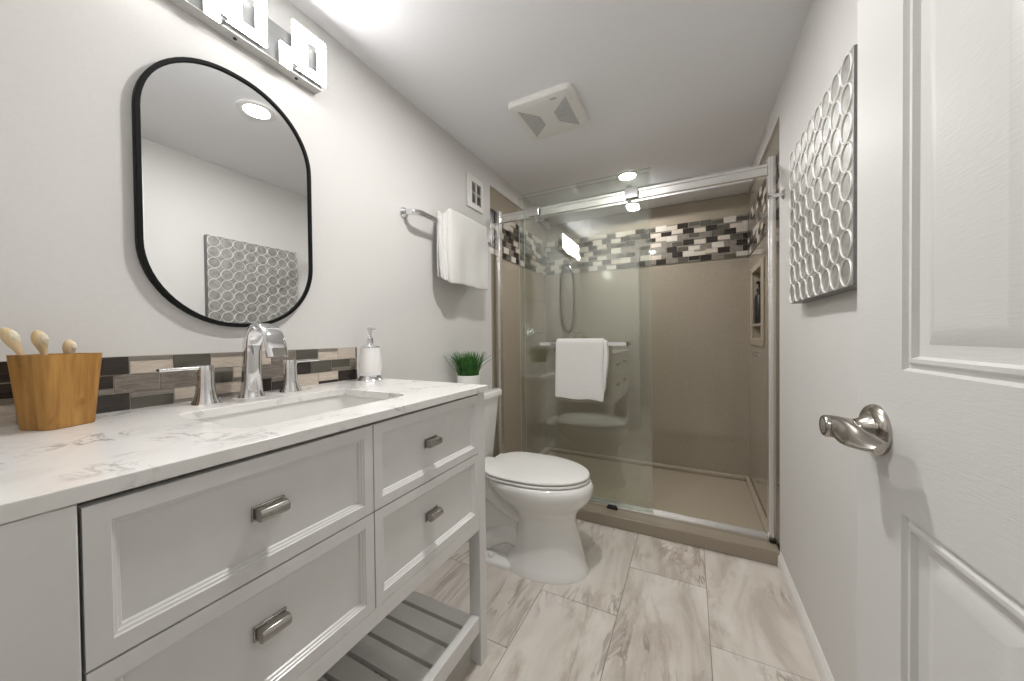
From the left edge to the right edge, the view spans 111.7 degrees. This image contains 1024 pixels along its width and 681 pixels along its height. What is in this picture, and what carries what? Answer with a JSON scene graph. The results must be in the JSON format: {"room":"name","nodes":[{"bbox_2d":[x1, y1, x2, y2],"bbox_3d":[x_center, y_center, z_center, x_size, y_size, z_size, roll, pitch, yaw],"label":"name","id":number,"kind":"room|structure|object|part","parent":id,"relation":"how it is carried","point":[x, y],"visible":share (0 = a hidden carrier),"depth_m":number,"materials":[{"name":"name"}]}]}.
{"room":"bathroom","nodes":[
{"label":"bathroom","id":0,"kind":"room"},
{"bbox_2d":[0,0,546,456],"bbox_3d":[-0.412,-0.037,1.878,0.120,2.174,3.170,0,1,27],"label":"wall","id":1,"kind":"structure","parent":0,"point":[70,267],"depth_m":1.06,"materials":[{"name":"paint"}]},
{"bbox_2d":[0,347,356,426],"bbox_3d":[-0.816,0.096,0.948,0.007,0.125,0.918,0,1,27],"label":"backsplash","id":2,"kind":"structure","parent":1,"relation":"attached to","point":[125,382],"depth_m":0.88,"materials":[{"name":"tile"}]},
{"bbox_2d":[131,57,312,326],"bbox_3d":[-0.784,-0.397,0.997,0.022,0.718,0.422,0,1,27],"label":"wall mirror","id":3,"kind":"object","parent":1,"relation":"attached to","point":[222,175],"visible":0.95,"depth_m":0.95,"materials":[{"name":"silver glass"}]},
{"bbox_2d":[168,0,325,93],"bbox_3d":[-0.776,-0.929,0.969,0.066,0.162,0.523,0,1,27],"label":"vanity light","id":4,"kind":"object","parent":1,"relation":"attached to","point":[248,26],"visible":1,"depth_m":1.03,"materials":[{"name":"white glass"}]},
{"bbox_3d":[-0.786,-0.880,0.910,0.006,0.066,0.035,0,1,27],"label":"lamp shade","id":5,"kind":"part","parent":4,"relation":"part of","materials":[{"name":"white glass"}]},
{"bbox_3d":[-0.777,-0.861,0.928,0.030,0.007,0.017,0,1,27],"label":"arm","id":6,"kind":"part","parent":4,"relation":"part of"},
{"bbox_3d":[-0.752,-0.938,0.978,0.006,0.145,0.111,0,1,27],"label":"lamp shade","id":7,"kind":"part","parent":4,"relation":"part of","materials":[{"name":"white glass"}]},
{"bbox_3d":[-0.701,-0.883,1.076,0.006,0.066,0.035,0,1,27],"label":"lamp shade","id":8,"kind":"part","parent":4,"relation":"part of","materials":[{"name":"white glass"}]},
{"bbox_3d":[-0.692,-0.864,1.094,0.030,0.007,0.017,0,1,27],"label":"arm","id":9,"kind":"part","parent":4,"relation":"part of"},
{"bbox_3d":[-0.667,-0.941,1.144,0.006,0.145,0.111,0,1,27],"label":"lamp shade","id":10,"kind":"part","parent":4,"relation":"part of","materials":[{"name":"white glass"}]},
{"bbox_2d":[400,207,490,246],"bbox_3d":[-0.307,-0.589,1.865,0.083,0.052,0.716,0,1,27],"label":"towel bar","id":11,"kind":"object","parent":1,"relation":"attached to","point":[404,212],"visible":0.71,"depth_m":1.57,"materials":[{"name":"silver metal"}]},
{"bbox_2d":[436,208,488,289],"bbox_3d":[-0.267,-0.468,1.861,0.109,0.369,0.389,0,1,27],"label":"bath towel","id":12,"kind":"object","parent":11,"relation":"on","point":[462,242],"visible":0.98,"depth_m":1.78,"materials":[{"name":"fabric"}]},
{"bbox_2d":[466,172,482,213],"bbox_3d":[-0.224,-0.890,2.109,0.012,0.194,0.170,0,1,27],"label":"air vent","id":13,"kind":"object","parent":1,"relation":"in","point":[474,187],"visible":1,"depth_m":2.10,"materials":[{"name":"white plastic"}]},
{"bbox_2d":[490,208,545,275],"bbox_3d":[0.077,-0.733,2.725,0.007,0.301,0.993,0,1,27],"label":"trim","id":14,"kind":"structure","parent":1,"relation":"attached to","point":[534,247],"depth_m":2.68,"materials":[{"name":"tile"}]},
{"bbox_2d":[523,323,541,341],"bbox_3d":[0.168,-0.068,2.818,0.076,0.156,0.209,0,1,27],"label":"shower valve","id":15,"kind":"object","parent":1,"relation":"attached to","point":[530,332],"visible":0.96,"depth_m":2.78,"materials":[{"name":"silver metal"}]},
{"bbox_2d":[521,217,549,229],"bbox_3d":[0.185,-0.914,2.697,0.224,0.139,0.104,0,1,27],"label":"shower","id":16,"kind":"object","parent":1,"relation":"attached to","point":[544,223],"visible":0.69,"depth_m":2.64,"materials":[{"name":"silver metal"}]},
{"bbox_2d":[289,0,811,224],"bbox_3d":[0.001,-1.113,0.861,1.790,0.204,4.570,0,1,27],"label":"ceiling","id":17,"kind":"structure","parent":0,"point":[678,89],"depth_m":1.47,"materials":[{"name":"paint"}]},
{"bbox_2d":[508,82,588,139],"bbox_3d":[0.187,-1.112,1.720,0.320,0.032,0.325,0,1,27],"label":"exhaust fan","id":18,"kind":"object","parent":17,"relation":"attached to","point":[558,109],"visible":1,"depth_m":1.67,"materials":[{"name":"white plastic"}]},
{"bbox_2d":[518,112,545,136],"bbox_3d":[0.118,-1.097,1.754,0.082,0.004,0.236,0,1,27],"label":"grille","id":19,"kind":"object","parent":18,"relation":"attached to","point":[535,122],"depth_m":1.75,"materials":[{"name":"grey plastic"}]},
{"bbox_2d":[554,97,579,124],"bbox_3d":[0.256,-1.098,1.684,0.082,0.004,0.236,0,1,27],"label":"grille","id":20,"kind":"object","parent":18,"relation":"attached to","point":[565,112],"depth_m":1.67,"materials":[{"name":"grey plastic"}]},
{"bbox_2d":[615,170,639,180],"bbox_3d":[0.802,-1.140,2.411,0.160,0.006,0.160,0,1,27],"label":"recessed light","id":21,"kind":"object","parent":17,"relation":"in","point":[630,173],"visible":0.85,"depth_m":2.41,"materials":[{"name":"white"}]},
{"bbox_2d":[620,173,634,179],"bbox_3d":[0.802,-1.141,2.411,0.100,0.003,0.100,0,1,27],"label":"diffuser","id":22,"kind":"object","parent":21,"relation":"attached to","point":[624,175],"depth_m":2.41,"materials":[{"name":"white"}]},
{"bbox_2d":[322,519,820,680],"bbox_3d":[0.004,1.084,0.872,1.630,0.050,4.520,0,1,27],"label":"floor","id":23,"kind":"structure","parent":0,"point":[646,608],"depth_m":1.31,"materials":[{"name":"tile"}]},
{"bbox_2d":[0,392,486,680],"bbox_3d":[-0.533,0.620,0.870,0.564,0.888,0.912,0,1,27],"label":"bathroom vanity","id":24,"kind":"object","parent":23,"relation":"on","point":[280,564],"visible":0.91,"depth_m":0.56,"materials":[{"name":"paint"}]},
{"bbox_3d":[-0.508,0.626,0.376,0.042,0.888,0.054,0,1,27],"label":"leg","id":25,"kind":"part","parent":24,"relation":"part of","materials":[{"name":"paint"}]},
{"bbox_3d":[-0.397,0.278,0.571,0.018,0.186,0.399,0,1,27],"label":"drawer","id":26,"kind":"part","parent":24,"relation":"part of","materials":[{"name":"paint"}]},
{"bbox_3d":[-0.395,0.478,0.573,0.018,0.208,0.399,0,1,27],"label":"drawer","id":27,"kind":"part","parent":24,"relation":"part of","materials":[{"name":"paint"}]},
{"bbox_2d":[0,378,487,524],"bbox_3d":[-0.545,0.165,0.859,0.568,0.020,0.938,0,1,27],"label":"countertop","id":28,"kind":"structure","parent":24,"relation":"on","point":[41,472],"depth_m":0.56,"materials":[{"name":"stone"}]},
{"bbox_2d":[6,353,101,430],"bbox_3d":[-0.857,0.093,0.655,0.086,0.136,0.086,-1,1,5],"label":"wooden cup","id":29,"kind":"object","parent":28,"relation":"on","point":[54,391],"visible":0.95,"depth_m":0.62,"materials":[{"name":"brown wood"}]},
{"bbox_2d":[0,327,24,354],"bbox_3d":[-0.873,0.059,0.629,0.063,0.165,0.019,-1,1,-43],"label":"wooden brush","id":30,"kind":"object","parent":29,"relation":"in","point":[11,338],"visible":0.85,"depth_m":0.61,"materials":[{"name":"brown wood"}]},
{"bbox_2d":[30,330,48,354],"bbox_3d":[-0.868,0.061,0.649,0.020,0.161,0.035,0,1,27],"label":"wooden brush","id":31,"kind":"object","parent":29,"relation":"in","point":[40,340],"visible":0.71,"depth_m":0.64,"materials":[{"name":"brown wood"}]},
{"bbox_2d":[62,339,76,353],"bbox_3d":[-0.855,0.070,0.672,0.018,0.143,0.017,0,1,27],"label":"wooden brush","id":32,"kind":"object","parent":29,"relation":"in","point":[69,346],"visible":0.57,"depth_m":0.67,"materials":[{"name":"brown wood"}]},
{"bbox_2d":[156,323,319,405],"bbox_3d":[-0.679,0.055,0.941,0.162,0.203,0.385,0,1,27],"label":"faucet","id":33,"kind":"object","parent":28,"relation":"on","point":[275,344],"visible":1,"depth_m":0.94,"materials":[{"name":"silver metal"}]},
{"bbox_3d":[-0.789,0.069,0.829,0.018,0.009,0.084,0,1,25],"label":"lever","id":34,"kind":"part","parent":33,"relation":"part of","materials":[{"name":"silver metal"}]},
{"bbox_3d":[-0.769,0.110,0.871,0.057,0.096,0.057,0,1,27],"label":"handle","id":35,"kind":"part","parent":33,"relation":"part of","materials":[{"name":"silver metal"}]},
{"bbox_3d":[-0.678,0.055,0.943,0.161,0.203,0.060,0,1,27],"label":"spout","id":36,"kind":"part","parent":33,"relation":"part of","materials":[{"name":"silver metal"}]},
{"bbox_2d":[273,348,284,355],"bbox_3d":[-0.608,0.029,0.906,0.004,0.020,0.027,0,1,27],"label":"outlet","id":37,"kind":"object","parent":33,"relation":"attached to","point":[276,351],"depth_m":0.90,"materials":[{"name":"silver metal"}]},
{"bbox_3d":[-0.675,0.106,1.057,0.057,0.096,0.057,0,1,27],"label":"handle","id":38,"kind":"part","parent":33,"relation":"part of","materials":[{"name":"silver metal"}]},
{"bbox_3d":[-0.653,0.064,1.096,0.018,0.009,0.084,0,1,29],"label":"lever","id":39,"kind":"part","parent":33,"relation":"part of","materials":[{"name":"silver metal"}]},
{"bbox_2d":[178,395,385,476],"bbox_3d":[-0.506,0.245,0.859,0.321,0.139,0.442,0,1,27],"label":"sink","id":40,"kind":"object","parent":28,"relation":"in","point":[281,413],"visible":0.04,"depth_m":0.95,"materials":[{"name":"ceramic"}]},
{"bbox_2d":[358,327,382,381],"bbox_3d":[-0.532,0.050,1.304,0.090,0.199,0.090,0,1,27],"label":"soap dispenser","id":41,"kind":"object","parent":28,"relation":"on","point":[370,361],"visible":1,"depth_m":1.27,"materials":[{"name":"white ceramic"}]},
{"bbox_2d":[443,351,498,383],"bbox_3d":[-0.172,0.165,1.873,0.302,0.224,0.324,0,1,27],"label":"potted grass","id":42,"kind":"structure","parent":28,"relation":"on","point":[468,367],"depth_m":1.82,"materials":[{"name":"green plant"}]},
{"bbox_2d":[457,374,479,383],"bbox_3d":[-0.233,0.231,1.867,0.124,0.093,0.124,0,1,27],"label":"pot","id":43,"kind":"object","parent":42,"relation":"attached to","point":[461,378],"depth_m":1.82,"materials":[{"name":"white ceramic"}]},
{"bbox_3d":[-0.389,0.274,0.563,0.024,0.024,0.050,0,1,27],"label":"drawer pull","id":44,"kind":"part","parent":24,"relation":"part of","materials":[{"name":"silver metal"}]},
{"bbox_3d":[-0.387,0.465,0.565,0.024,0.024,0.050,0,1,27],"label":"drawer pull","id":45,"kind":"part","parent":24,"relation":"part of","materials":[{"name":"silver metal"}]},
{"bbox_3d":[-0.300,0.598,0.760,0.020,0.036,0.817,0,1,27],"label":"rail","id":46,"kind":"part","parent":24,"relation":"part of","materials":[{"name":"paint"}]},
{"bbox_3d":[-0.211,0.271,0.934,0.018,0.186,0.412,0,1,27],"label":"drawer","id":47,"kind":"part","parent":24,"relation":"part of","materials":[{"name":"paint"}]},
{"bbox_3d":[-0.209,0.471,0.937,0.018,0.208,0.412,0,1,27],"label":"drawer","id":48,"kind":"part","parent":24,"relation":"part of","materials":[{"name":"paint"}]},
{"bbox_3d":[-0.207,0.268,0.918,0.024,0.024,0.050,0,1,27],"label":"drawer pull","id":49,"kind":"part","parent":24,"relation":"part of","materials":[{"name":"silver metal"}]},
{"bbox_3d":[-0.205,0.460,0.921,0.024,0.024,0.050,0,1,27],"label":"drawer pull","id":50,"kind":"part","parent":24,"relation":"part of","materials":[{"name":"silver metal"}]},
{"bbox_3d":[-0.303,0.926,0.767,0.026,0.050,0.818,0,1,27],"label":"shelf rail","id":51,"kind":"part","parent":24,"relation":"part of","materials":[{"name":"paint"}]},
{"bbox_3d":[-0.114,0.612,1.146,0.042,0.888,0.039,0,1,27],"label":"leg","id":52,"kind":"part","parent":24,"relation":"part of","materials":[{"name":"paint"}]},
{"bbox_2d":[484,387,593,584],"bbox_3d":[0.018,0.662,1.718,0.766,0.770,0.472,0,1,27],"label":"toilet","id":53,"kind":"object","parent":23,"relation":"on","point":[533,501],"visible":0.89,"depth_m":1.55,"materials":[{"name":"ceramic"}]},
{"bbox_3d":[-0.243,0.480,1.848,0.179,0.326,0.446,0,1,27],"label":"tank","id":54,"kind":"part","parent":53,"relation":"part of","materials":[{"name":"ceramic"}]},
{"bbox_3d":[-0.240,0.297,1.843,0.196,0.038,0.472,0,1,27],"label":"tank lid","id":55,"kind":"part","parent":53,"relation":"part of","materials":[{"name":"ceramic"}]},
{"bbox_3d":[0.122,0.629,1.664,0.498,0.017,0.362,0,1,27],"label":"seat","id":56,"kind":"part","parent":53,"relation":"part of","materials":[{"name":"plastic"}]},
{"bbox_3d":[0.122,0.611,1.664,0.498,0.019,0.362,0,1,27],"label":"lid","id":57,"kind":"part","parent":53,"relation":"part of","materials":[{"name":"plastic"}]},
{"bbox_2d":[539,447,779,565],"bbox_3d":[0.778,0.998,2.386,1.550,0.066,1.016,0,1,27],"label":"shower pan","id":58,"kind":"object","parent":23,"relation":"on","point":[722,497],"visible":0.66,"depth_m":2.18,"materials":[{"name":"beige plastic"}]},
{"bbox_2d":[495,155,776,543],"bbox_3d":[0.575,0.016,1.996,1.528,1.912,0.091,0,1,27],"label":"shower door","id":59,"kind":"structure","parent":58,"relation":"on","point":[630,193],"depth_m":1.82,"materials":[{"name":"silver glass"}]},
{"bbox_2d":[555,338,608,401],"bbox_3d":[0.407,0.168,2.034,0.311,0.360,0.066,0,1,27],"label":"hand towel","id":60,"kind":"object","parent":59,"relation":"hanging from","point":[582,364],"visible":1,"depth_m":2.01,"materials":[{"name":"fabric"}]},
{"bbox_3d":[0.412,0.006,2.124,0.800,1.880,0.008,0,1,27],"label":"glass panel","id":61,"kind":"part","parent":59,"relation":"part of","materials":[{"name":"clear glass"}]},
{"bbox_3d":[0.426,0.004,2.073,0.762,1.886,0.008,0,1,27],"label":"glass panel","id":62,"kind":"part","parent":59,"relation":"part of","materials":[{"name":"clear glass"}]},
{"bbox_3d":[0.571,-0.816,2.003,1.470,0.052,0.022,0,1,27],"label":"header rail","id":63,"kind":"part","parent":59,"relation":"part of","materials":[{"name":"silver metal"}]},
{"bbox_2d":[545,193,748,475],"bbox_3d":[1.001,-0.011,2.830,1.570,2.067,0.010,0,1,27],"label":"wall","id":64,"kind":"structure","parent":0,"point":[691,319],"depth_m":2.73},
{"bbox_2d":[560,265,574,333],"bbox_3d":[0.491,-0.355,3.029,0.130,0.601,0.088,0,1,27],"label":"shower hose","id":65,"kind":"object","parent":64,"relation":"attached to","point":[568,268],"visible":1,"depth_m":3.00,"materials":[{"name":"metal"}]},
{"bbox_2d":[545,214,747,275],"bbox_3d":[0.989,-0.744,2.813,1.536,0.301,0.007,0,1,27],"label":"mosaic tile band","id":66,"kind":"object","parent":64,"relation":"attached to","point":[724,237],"depth_m":2.74,"materials":[{"name":"tile"}]},
{"bbox_2d":[747,0,857,680],"bbox_3d":[1.066,-0.043,1.123,0.140,2.174,3.170,0,1,27],"label":"wall","id":67,"kind":"structure","parent":0,"point":[818,338],"depth_m":1.17,"materials":[{"name":"paint"}]},
{"bbox_2d":[750,257,764,346],"bbox_3d":[1.554,-0.222,2.127,0.101,0.505,0.430,0,1,27],"label":"shower niche","id":68,"kind":"object","parent":67,"relation":"attached to","point":[757,273],"visible":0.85,"depth_m":2.22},
{"bbox_2d":[754,281,760,323],"bbox_3d":[1.593,-0.244,2.235,0.054,0.274,0.074,0,1,27],"label":"pump bottle","id":69,"kind":"object","parent":68,"relation":"on","point":[757,300],"visible":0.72,"depth_m":2.23,"materials":[{"name":"plastic"}]},
{"bbox_2d":[748,151,778,256],"bbox_3d":[1.452,-0.739,2.023,0.007,0.301,0.993,0,1,27],"label":"trim","id":70,"kind":"structure","parent":67,"relation":"attached to","point":[757,215],"depth_m":2.05,"materials":[{"name":"tile"}]},
{"bbox_2d":[768,189,785,199],"bbox_3d":[1.148,-0.630,1.507,0.058,0.044,0.044,0,1,27],"label":"robe hook","id":71,"kind":"object","parent":67,"relation":"attached to","point":[782,194],"visible":1,"depth_m":1.50,"materials":[{"name":"silver metal"}]},
{"bbox_2d":[778,552,833,680],"bbox_3d":[0.781,1.018,0.723,0.012,0.068,1.965,0,1,27],"label":"baseboard","id":72,"kind":"structure","parent":67,"relation":"attached to","point":[820,662],"depth_m":1.22,"materials":[{"name":"white wood"}]},
{"bbox_2d":[789,44,857,303],"bbox_3d":[0.905,-0.397,1.013,0.043,0.537,0.544,0,1,27],"label":"wall art","id":73,"kind":"object","parent":67,"relation":"attached to","point":[823,163],"visible":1,"depth_m":0.92,"materials":[{"name":"silver metal"}]},
{"bbox_3d":[-0.376,-0.015,0.136,1.530,2.174,0.100,0,1,27],"label":"wall","id":74,"kind":"structure","parent":0,"visible":0},
{"bbox_2d":[819,0,1023,680],"bbox_3d":[0.397,0.042,0.238,0.100,2.018,0.731,0,1,24],"label":"door","id":75,"kind":"structure","parent":74,"relation":"in","point":[937,431],"depth_m":0.39,"materials":[{"name":"white painted wood"},{"name":"satin nickel"}]},
{"bbox_3d":[0.476,0.130,0.489,0.040,0.034,0.109,0,1,23],"label":"lever","id":76,"kind":"part","parent":75,"relation":"part of","materials":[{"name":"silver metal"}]}
]}

